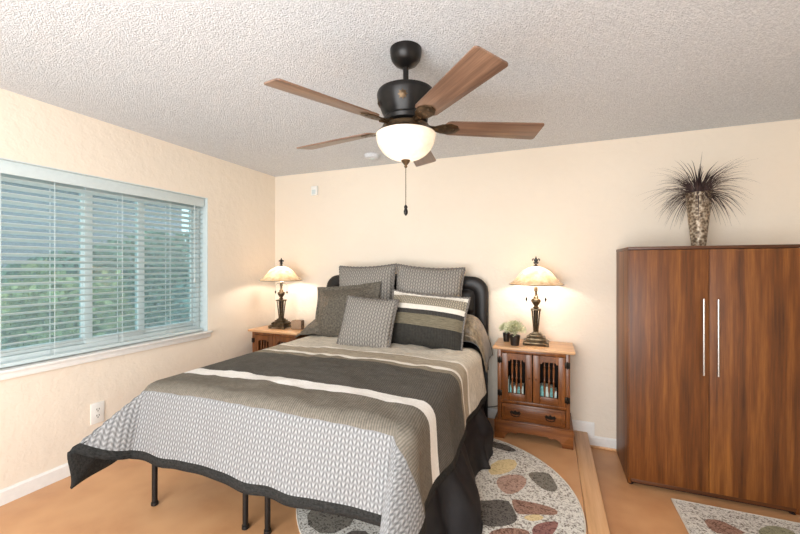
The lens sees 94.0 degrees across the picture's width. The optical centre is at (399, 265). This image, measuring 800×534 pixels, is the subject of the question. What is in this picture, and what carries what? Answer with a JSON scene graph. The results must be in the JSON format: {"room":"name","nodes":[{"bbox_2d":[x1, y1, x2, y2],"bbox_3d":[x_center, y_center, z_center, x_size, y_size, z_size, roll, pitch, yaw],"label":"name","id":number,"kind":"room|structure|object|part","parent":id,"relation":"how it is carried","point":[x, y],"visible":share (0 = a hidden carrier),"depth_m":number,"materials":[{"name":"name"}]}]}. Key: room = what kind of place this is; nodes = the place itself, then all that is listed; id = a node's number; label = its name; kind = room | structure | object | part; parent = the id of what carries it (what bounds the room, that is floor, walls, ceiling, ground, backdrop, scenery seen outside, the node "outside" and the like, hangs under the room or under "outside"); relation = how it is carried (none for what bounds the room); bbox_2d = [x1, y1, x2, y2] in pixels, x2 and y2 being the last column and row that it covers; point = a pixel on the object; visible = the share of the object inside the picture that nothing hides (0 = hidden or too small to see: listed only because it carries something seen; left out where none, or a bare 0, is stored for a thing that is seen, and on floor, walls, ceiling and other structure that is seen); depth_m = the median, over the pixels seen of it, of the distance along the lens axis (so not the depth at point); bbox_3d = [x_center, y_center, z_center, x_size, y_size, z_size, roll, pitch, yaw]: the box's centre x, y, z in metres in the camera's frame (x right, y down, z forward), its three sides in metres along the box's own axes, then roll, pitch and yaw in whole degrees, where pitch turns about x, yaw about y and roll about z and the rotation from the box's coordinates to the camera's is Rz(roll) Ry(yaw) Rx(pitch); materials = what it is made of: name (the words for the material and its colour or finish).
{"room":"bedroom","nodes":[
{"label":"bedroom","id":0,"kind":"room"},
{"bbox_2d":[0,88,274,489],"bbox_3d":[-2.513,0.233,1.636,0.160,2.455,5.560,0,0,22],"label":"wall","id":1,"kind":"structure","parent":0,"point":[43,415],"depth_m":2.73,"materials":[{"name":"beige paint"}]},
{"bbox_2d":[0,463,70,505],"bbox_3d":[-2.432,1.302,1.603,0.014,0.085,5.560,0,0,22],"label":"baseboard","id":2,"kind":"structure","parent":1,"relation":"attached to","point":[18,490],"depth_m":2.22,"materials":[{"name":"white paint"}]},
{"bbox_2d":[90,401,103,424],"bbox_3d":[-2.058,1.002,2.539,0.009,0.140,0.084,0,0,22],"label":"wall outlet","id":3,"kind":"object","parent":1,"relation":"attached to","point":[96,409],"visible":1,"depth_m":2.53,"materials":[{"name":"white plastic"}]},
{"bbox_2d":[1,173,199,362],"bbox_3d":[-2.194,-0.008,2.550,0.060,1.200,1.854,0,0,22],"label":"window","id":4,"kind":"structure","parent":1,"relation":"in","point":[24,354],"depth_m":2.60,"materials":[{"name":"white plastic"}]},
{"bbox_3d":[-2.354,-0.008,2.166,0.030,1.088,0.952,0,0,22],"label":"sash","id":5,"kind":"part","parent":4,"relation":"part of","materials":[{"name":"white plastic"}]},
{"bbox_2d":[0,159,203,367],"bbox_3d":[-2.128,-0.008,2.522,0.073,1.188,1.828,0,0,22],"label":"window blind","id":6,"kind":"object","parent":4,"relation":"attached to","point":[6,167],"visible":1,"depth_m":2.53,"materials":[{"name":"white plastic"}]},
{"bbox_3d":[-2.295,0.012,2.130,0.056,1.120,0.004,0,0,22],"label":"ladder cord","id":7,"kind":"part","parent":6,"relation":"part of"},
{"bbox_3d":[-2.201,0.012,2.362,0.056,1.120,0.004,0,0,22],"label":"ladder cord","id":8,"kind":"part","parent":6,"relation":"part of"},
{"bbox_3d":[-2.136,0.575,2.525,0.050,0.022,1.822,0,0,22],"label":"rail","id":9,"kind":"part","parent":6,"relation":"part of","materials":[{"name":"white plastic"}]},
{"bbox_3d":[-2.052,0.012,2.733,0.056,1.120,0.004,0,0,22],"label":"ladder cord","id":10,"kind":"part","parent":6,"relation":"part of","materials":[{"name":"white fabric"}]},
{"bbox_3d":[-1.914,0.012,3.076,0.056,1.120,0.004,0,0,22],"label":"ladder cord","id":11,"kind":"part","parent":6,"relation":"part of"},
{"bbox_3d":[-1.817,0.012,3.317,0.056,1.120,0.004,0,0,22],"label":"ladder cord","id":12,"kind":"part","parent":6,"relation":"part of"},
{"bbox_3d":[-1.799,-0.188,3.267,0.018,0.680,0.017,0,0,22],"label":"pull cord","id":13,"kind":"part","parent":6,"relation":"part of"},
{"bbox_3d":[-2.098,-0.008,2.749,0.030,1.088,0.409,0,0,22],"label":"sash","id":14,"kind":"part","parent":4,"relation":"part of","materials":[{"name":"white plastic"}]},
{"bbox_3d":[-1.961,-0.008,3.142,0.030,1.088,0.511,0,0,22],"label":"sash","id":15,"kind":"part","parent":4,"relation":"part of","materials":[{"name":"white plastic"}]},
{"bbox_2d":[0,157,207,330],"bbox_3d":[-2.120,-0.008,2.520,0.089,1.200,1.854,0,0,22],"label":"trim","id":16,"kind":"structure","parent":1,"relation":"attached to","point":[204,251],"depth_m":3.37,"materials":[{"name":"white paint"}]},
{"bbox_2d":[0,330,212,380],"bbox_3d":[-2.108,0.616,2.516,0.135,0.056,1.896,0,0,22],"label":"trim","id":17,"kind":"structure","parent":1,"relation":"attached to","point":[6,373],"depth_m":2.51,"materials":[{"name":"white paint"}]},
{"bbox_2d":[0,418,587,533],"bbox_3d":[-1.030,1.403,1.039,3.037,0.115,5.560,0,0,22],"label":"floor","id":18,"kind":"structure","parent":0,"point":[116,499],"depth_m":2.09,"materials":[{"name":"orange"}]},
{"bbox_2d":[248,325,309,351],"bbox_3d":[-1.164,0.987,3.739,0.590,0.716,0.379,0,0,22],"label":"nightstand","id":19,"kind":"object","parent":18,"relation":"on","point":[263,337],"visible":0.23,"depth_m":3.62,"materials":[{"name":"brown wood"}]},
{"bbox_3d":[-1.328,0.862,3.643,0.227,0.362,0.020,0,0,22],"label":"door","id":20,"kind":"part","parent":19,"relation":"part of","materials":[{"name":"brown wood"}]},
{"bbox_2d":[259,258,301,328],"bbox_3d":[-1.200,0.276,3.770,0.420,0.706,0.420,0,0,22],"label":"table lamp","id":21,"kind":"object","parent":19,"relation":"on","point":[281,274],"visible":0.98,"depth_m":3.71,"materials":[{"name":"beige glass"}]},
{"bbox_3d":[-1.200,0.079,3.770,0.414,0.144,0.414,0,0,22],"label":"lamp shade","id":22,"kind":"part","parent":21,"relation":"part of","materials":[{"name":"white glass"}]},
{"bbox_3d":[-1.112,0.862,3.556,0.227,0.362,0.020,0,0,22],"label":"door","id":23,"kind":"part","parent":19,"relation":"part of","materials":[{"name":"brown wood"}]},
{"bbox_2d":[291,320,303,328],"bbox_3d":[-1.015,0.586,3.707,0.110,0.085,0.080,0,0,10],"label":"box","id":24,"kind":"object","parent":19,"relation":"on","point":[295,324],"visible":0.99,"depth_m":3.67,"materials":[{"name":"brown wood"}]},
{"bbox_2d":[151,274,488,533],"bbox_3d":[-0.343,0.711,2.676,1.637,1.266,1.940,0,0,22],"label":"bed","id":25,"kind":"object","parent":18,"relation":"on","point":[475,288],"visible":0.13,"depth_m":3.22,"materials":[{"name":"black metal"}]},
{"bbox_3d":[-1.378,1.202,2.095,0.038,0.284,0.038,0,0,22],"label":"leg","id":26,"kind":"part","parent":25,"relation":"part of","materials":[{"name":"black metal"}]},
{"bbox_3d":[-0.790,1.202,1.908,0.038,0.284,0.038,0,0,22],"label":"leg","id":27,"kind":"part","parent":25,"relation":"part of","materials":[{"name":"black metal"}]},
{"bbox_3d":[-0.665,1.202,1.873,0.038,0.284,0.038,0,0,22],"label":"leg","id":28,"kind":"part","parent":25,"relation":"part of","materials":[{"name":"black metal"}]},
{"bbox_2d":[67,335,486,533],"bbox_3d":[-0.479,0.862,2.353,1.769,0.486,1.864,0,0,22],"label":"comforter","id":29,"kind":"object","parent":25,"relation":"on","point":[369,435],"visible":0.94,"depth_m":1.81,"materials":[{"name":"grey fabric"}]},
{"bbox_2d":[336,295,398,347],"bbox_3d":[-0.262,0.466,2.994,0.477,0.433,0.222,0,0,25],"label":"throw pillow","id":30,"kind":"object","parent":29,"relation":"on","point":[367,322],"visible":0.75,"depth_m":2.93,"materials":[{"name":"grey fabric"}]},
{"bbox_2d":[391,289,470,350],"bbox_3d":[0.204,0.449,3.000,0.691,0.491,0.247,0,0,26],"label":"striped pillow","id":31,"kind":"object","parent":29,"relation":"on","point":[430,321],"visible":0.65,"depth_m":2.91,"materials":[{"name":"grey fabric"}]},
{"bbox_2d":[295,319,338,337],"bbox_3d":[-0.590,0.567,3.498,0.701,0.210,0.377,0,0,23],"label":"bed pillow","id":32,"kind":"object","parent":25,"relation":"on","point":[312,328],"visible":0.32,"depth_m":3.42,"materials":[{"name":"grey fabric"}]},
{"bbox_2d":[339,263,396,298],"bbox_3d":[-0.323,0.293,3.471,0.656,0.625,0.247,0,0,29],"label":"euro pillow","id":33,"kind":"object","parent":32,"relation":"on","point":[386,274],"visible":0.44,"depth_m":3.39,"materials":[{"name":"grey fabric"}]},
{"bbox_2d":[313,281,380,336],"bbox_3d":[-0.494,0.429,3.356,0.745,0.584,0.213,0,0,25],"label":"pillow","id":34,"kind":"object","parent":25,"relation":"on","point":[331,301],"visible":0.52,"depth_m":3.34,"materials":[{"name":"grey fabric"}]},
{"bbox_3d":[0.010,0.494,3.553,1.637,0.832,0.050,0,0,22],"label":"headboard","id":35,"kind":"part","parent":25,"relation":"part of","materials":[{"name":"black leather"}]},
{"bbox_2d":[425,402,493,533],"bbox_3d":[0.436,1.116,2.312,0.268,0.432,1.667,0,0,20],"label":"bed skirt","id":36,"kind":"object","parent":25,"relation":"attached to","point":[454,507],"visible":0.66,"depth_m":1.86,"materials":[{"name":"black fabric"}]},
{"bbox_3d":[0.516,0.320,3.304,0.281,0.208,0.035,0,0,22],"label":"tufted panel","id":37,"kind":"part","parent":25,"relation":"part of","materials":[{"name":"black leather"}]},
{"bbox_3d":[-0.357,0.847,2.636,1.520,0.363,1.855,0,0,22],"label":"mattress","id":38,"kind":"part","parent":25,"relation":"part of","materials":[{"name":"beige fabric"}]},
{"bbox_2d":[463,314,492,371],"bbox_3d":[0.410,0.615,3.150,0.702,0.430,0.375,0,0,20],"label":"bed pillow","id":39,"kind":"object","parent":25,"relation":"on","point":[474,330],"visible":0.48,"depth_m":2.96,"materials":[{"name":"grey fabric"}]},
{"bbox_2d":[396,264,465,296],"bbox_3d":[0.239,0.311,3.234,0.648,0.655,0.249,0,0,13],"label":"euro pillow","id":40,"kind":"object","parent":39,"relation":"on","point":[422,280],"visible":0.42,"depth_m":3.17,"materials":[{"name":"grey fabric"}]},
{"bbox_3d":[0.721,1.122,3.261,0.090,0.444,0.040,0,0,22],"label":"headboard post","id":41,"kind":"part","parent":25,"relation":"part of","materials":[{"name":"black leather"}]},
{"bbox_2d":[296,438,585,533],"bbox_3d":[0.216,1.339,2.252,1.626,0.011,1.626,0,0,22],"label":"round rug","id":42,"kind":"object","parent":18,"relation":"on","point":[520,493],"visible":0.45,"depth_m":2.08,"materials":[{"name":"multicoloured carpet"}]},
{"bbox_2d":[493,338,575,449],"bbox_3d":[1.065,0.987,2.977,0.590,0.716,0.379,0,0,22],"label":"nightstand","id":43,"kind":"object","parent":18,"relation":"on","point":[531,413],"visible":1,"depth_m":2.83,"materials":[{"name":"brown wood"}]},
{"bbox_2d":[498,322,513,341],"bbox_3d":[0.880,0.549,3.096,0.136,0.160,0.137,0,0,22],"label":"potted plant","id":44,"kind":"object","parent":43,"relation":"on","point":[506,335],"visible":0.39,"depth_m":3.07,"materials":[{"name":"green plant"}]},
{"bbox_3d":[0.883,0.594,3.094,0.061,0.070,0.061,0,0,22],"label":"pot","id":45,"kind":"part","parent":44,"relation":"part of","materials":[{"name":"black ceramic"}]},
{"bbox_2d":[508,376,509,391],"bbox_3d":[0.863,0.969,2.979,0.020,0.150,0.098,0,0,22],"label":"book","id":46,"kind":"object","parent":43,"relation":"in","point":[508,376],"visible":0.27,"depth_m":2.99,"materials":[{"name":"green fabric"}]},
{"bbox_2d":[503,320,526,345],"bbox_3d":[0.908,0.530,2.949,0.184,0.197,0.188,0,0,22],"label":"potted plant","id":47,"kind":"object","parent":43,"relation":"on","point":[514,338],"visible":1,"depth_m":2.92,"materials":[{"name":"green plant"}]},
{"bbox_3d":[0.908,0.590,2.949,0.084,0.078,0.084,0,0,22],"label":"pot","id":48,"kind":"part","parent":47,"relation":"part of","materials":[{"name":"black ceramic"}]},
{"bbox_3d":[0.882,1.134,2.858,0.084,0.046,0.022,0,0,22],"label":"drawer pull","id":49,"kind":"part","parent":43,"relation":"part of","materials":[{"name":"black metal"}]},
{"bbox_3d":[0.900,0.862,2.881,0.227,0.362,0.020,0,0,22],"label":"door","id":50,"kind":"part","parent":43,"relation":"part of","materials":[{"name":"brown wood"}]},
{"bbox_3d":[1.129,0.857,3.136,0.482,0.373,0.004,0,0,22],"label":"panel","id":51,"kind":"part","parent":43,"relation":"part of","materials":[{"name":"brown wood"}]},
{"bbox_3d":[1.007,1.133,2.835,0.458,0.127,0.030,0,0,22],"label":"drawer","id":52,"kind":"part","parent":43,"relation":"part of","materials":[{"name":"brown wood"}]},
{"bbox_2d":[509,257,563,346],"bbox_3d":[1.086,0.276,2.980,0.420,0.706,0.420,0,0,22],"label":"table lamp","id":53,"kind":"object","parent":43,"relation":"on","point":[536,276],"visible":1,"depth_m":2.92,"materials":[{"name":"beige glass"}]},
{"bbox_3d":[1.086,0.079,2.980,0.414,0.144,0.414,0,0,22],"label":"lamp shade","id":54,"kind":"part","parent":53,"relation":"part of","materials":[{"name":"white glass"}]},
{"bbox_2d":[541,382,543,395],"bbox_3d":[1.106,0.980,2.881,0.026,0.127,0.098,0,0,22],"label":"book","id":55,"kind":"object","parent":43,"relation":"in","point":[542,384],"visible":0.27,"depth_m":2.84,"materials":[{"name":"teal fabric"}]},
{"bbox_3d":[1.117,0.862,2.794,0.227,0.362,0.020,0,0,22],"label":"door","id":56,"kind":"part","parent":43,"relation":"part of","materials":[{"name":"brown wood"}]},
{"bbox_3d":[1.114,1.134,2.765,0.084,0.046,0.022,0,0,22],"label":"drawer pull","id":57,"kind":"part","parent":43,"relation":"part of","materials":[{"name":"black metal"}]},
{"bbox_2d":[550,384,552,397],"bbox_3d":[1.159,0.984,2.860,0.022,0.119,0.098,0,0,22],"label":"book","id":58,"kind":"object","parent":43,"relation":"in","point":[551,386],"visible":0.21,"depth_m":2.82,"materials":[{"name":"teal fabric"}]},
{"bbox_2d":[574,430,609,533],"bbox_3d":[0.428,1.401,0.453,0.103,0.119,5.560,0,0,22],"label":"trim","id":59,"kind":"structure","parent":18,"relation":"attached to","point":[595,515],"depth_m":2.24,"materials":[{"name":"brown wood"}]},
{"bbox_2d":[0,0,799,176],"bbox_3d":[-0.376,-1.045,0.857,4.787,0.100,5.710,0,0,22],"label":"ceiling","id":60,"kind":"structure","parent":0,"point":[189,74],"depth_m":1.86,"materials":[{"name":"white paint"}]},
{"bbox_2d":[364,153,379,159],"bbox_3d":[-0.253,-0.974,3.357,0.140,0.040,0.140,0,0,22],"label":"smoke detector","id":61,"kind":"object","parent":60,"relation":"attached to","point":[369,156],"visible":1,"depth_m":3.32,"materials":[{"name":"white plastic"}]},
{"bbox_2d":[264,40,543,215],"bbox_3d":[0.013,-0.612,1.749,1.234,0.764,1.237,0,0,22],"label":"ceiling fan","id":62,"kind":"object","parent":60,"relation":"hanging from","point":[406,105],"visible":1,"depth_m":1.61,"materials":[{"name":"brown wood"}]},
{"bbox_3d":[-0.278,-0.640,1.450,0.465,0.006,0.132,0,13,-42],"label":"blade","id":63,"kind":"part","parent":62,"relation":"part of","materials":[{"name":"brown wood"}]},
{"bbox_3d":[-0.325,-0.640,1.927,0.465,0.006,0.132,0,13,30],"label":"blade","id":64,"kind":"part","parent":62,"relation":"part of","materials":[{"name":"brown wood"}]},
{"bbox_3d":[0.027,-0.370,1.720,0.005,0.190,0.004,0,0,22],"label":"pull chain","id":65,"kind":"part","parent":62,"relation":"part of","materials":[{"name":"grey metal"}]},
{"bbox_3d":[0.027,-0.543,1.720,0.276,0.116,0.276,0,0,22],"label":"lamp shade","id":66,"kind":"part","parent":62,"relation":"part of","materials":[{"name":"white glass"}]},
{"bbox_3d":[0.114,-0.640,2.118,0.132,0.006,0.465,-13,-3,12],"label":"blade","id":67,"kind":"part","parent":62,"relation":"part of","materials":[{"name":"brown wood"}]},
{"bbox_3d":[0.190,-0.640,1.347,0.132,0.006,0.465,14,-6,-23],"label":"blade","id":68,"kind":"part","parent":62,"relation":"part of","materials":[{"name":"brown wood"}]},
{"bbox_3d":[0.432,-0.640,1.760,0.465,0.006,0.132,0,-13,-6],"label":"blade","id":69,"kind":"part","parent":62,"relation":"part of","materials":[{"name":"brown wood"}]},
{"bbox_2d":[275,119,799,438],"bbox_3d":[0.661,0.233,3.436,4.787,2.455,0.150,0,0,22],"label":"wall","id":70,"kind":"structure","parent":0,"point":[570,207],"depth_m":3.10,"materials":[{"name":"beige paint"}]},
{"bbox_2d":[311,186,317,195],"bbox_3d":[-0.909,-0.795,3.970,0.080,0.100,0.032,0,0,22],"label":"sensor","id":71,"kind":"object","parent":70,"relation":"attached to","point":[314,189],"visible":1,"depth_m":3.95,"materials":[{"name":"white plastic"}]},
{"bbox_2d":[488,408,615,448],"bbox_3d":[0.654,1.349,3.351,4.437,0.178,0.014,0,0,22],"label":"baseboard","id":72,"kind":"structure","parent":70,"relation":"attached to","point":[589,427],"depth_m":2.99,"materials":[{"name":"white paint"}]},
{"bbox_2d":[590,445,616,451],"bbox_3d":[2.110,1.449,2.762,1.295,0.022,0.020,0,0,22],"label":"trim","id":73,"kind":"structure","parent":70,"relation":"attached to","point":[592,446],"depth_m":2.95,"materials":[{"name":"brown wood"}]},
{"bbox_2d":[591,448,799,533],"bbox_3d":[-0.376,1.520,0.857,4.787,0.120,5.710,0,0,22],"label":"floor","id":74,"kind":"structure","parent":0,"point":[635,508],"depth_m":2.28,"materials":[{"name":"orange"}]},
{"bbox_2d":[616,244,799,514],"bbox_3d":[1.995,0.668,2.513,0.866,1.583,0.519,0,0,22],"label":"wardrobe","id":75,"kind":"object","parent":74,"relation":"on","point":[708,337],"visible":1,"depth_m":2.30,"materials":[{"name":"brown wood"}]},
{"bbox_3d":[1.613,0.672,2.697,0.018,1.551,0.463,0,0,22],"label":"panel","id":76,"kind":"part","parent":75,"relation":"part of","materials":[{"name":"brown wood"}]},
{"bbox_3d":[1.715,0.652,2.395,0.428,1.506,0.018,0,0,22],"label":"door","id":77,"kind":"part","parent":75,"relation":"part of","materials":[{"name":"brown wood"}]},
{"bbox_2d":[638,156,760,245],"bbox_3d":[1.987,-0.419,2.486,0.614,0.590,0.624,0,0,4],"label":"vase","id":78,"kind":"object","parent":75,"relation":"on","point":[698,198],"visible":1,"depth_m":2.46,"materials":[{"name":"beige ceramic"}]},
{"bbox_3d":[1.871,0.440,2.303,0.012,0.470,0.038,0,0,22],"label":"handle","id":79,"kind":"part","parent":75,"relation":"part of","materials":[{"name":"metal"}]},
{"bbox_3d":[2.002,-0.114,2.530,0.866,0.019,0.482,0,0,22],"label":"panel","id":80,"kind":"part","parent":75,"relation":"part of","materials":[{"name":"brown wood"}]},
{"bbox_3d":[1.919,1.420,2.325,0.828,0.024,0.018,0,0,22],"label":"rail","id":81,"kind":"part","parent":75,"relation":"part of","materials":[{"name":"brown wood"}]},
{"bbox_3d":[1.938,0.440,2.276,0.012,0.470,0.038,0,0,22],"label":"handle","id":82,"kind":"part","parent":75,"relation":"part of","materials":[{"name":"metal"}]},
{"bbox_3d":[2.115,0.652,2.234,0.428,1.506,0.018,0,0,22],"label":"door","id":83,"kind":"part","parent":75,"relation":"part of","materials":[{"name":"brown wood"}]},
{"bbox_2d":[671,498,799,533],"bbox_3d":[1.744,1.454,1.391,0.802,0.011,1.702,0,0,22],"label":"area rug","id":84,"kind":"object","parent":74,"relation":"on","point":[697,518],"visible":1,"depth_m":2.10,"materials":[{"name":"multicoloured carpet"}]},
{"label":"outside","id":85,"kind":"structure","parent":0,"visible":0},
{"bbox_2d":[123,310,171,328],"bbox_3d":[-7.707,1.985,6.333,12.973,0.150,18.000,0,0,22],"label":"ground","id":86,"kind":"structure","parent":85,"point":[158,310],"depth_m":12.07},
{"bbox_2d":[1,338,10,349],"bbox_3d":[-4.524,1.164,3.031,2.004,1.502,2.017,0,0,22],"label":"shrub","id":87,"kind":"object","parent":86,"relation":"on","point":[4,340],"visible":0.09,"depth_m":3.79,"materials":[{"name":"green plant"}]},
{"bbox_2d":[1,259,134,349],"bbox_3d":[-5.231,0.901,5.660,2.061,2.026,2.020,0,0,-18],"label":"shrub","id":88,"kind":"object","parent":86,"relation":"on","point":[57,279],"visible":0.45,"depth_m":5.22,"materials":[{"name":"green plant"}]},
{"bbox_2d":[1,181,181,311],"bbox_3d":[-14.280,-0.840,10.054,4.000,5.500,16.800,0,0,22],"label":"house","id":89,"kind":"structure","parent":86,"relation":"on","point":[3,258],"depth_m":12.60,"materials":[{"name":"painted stucco"},{"name":"roof shingles"},{"name":"glass"}]},
{"bbox_2d":[1,227,188,329],"bbox_3d":[-8.113,0.257,10.787,3.001,3.545,20.288,0,0,22],"label":"hedge","id":90,"kind":"object","parent":86,"relation":"on","point":[3,273],"visible":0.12,"depth_m":11.20,"materials":[{"name":"green plant"}]},
{"bbox_2d":[166,279,188,323],"bbox_3d":[-2.800,0.870,6.244,2.124,2.087,2.046,0,0,-20],"label":"shrub","id":91,"kind":"object","parent":86,"relation":"on","point":[187,280],"visible":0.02,"depth_m":5.59,"materials":[{"name":"plant"}]}
]}

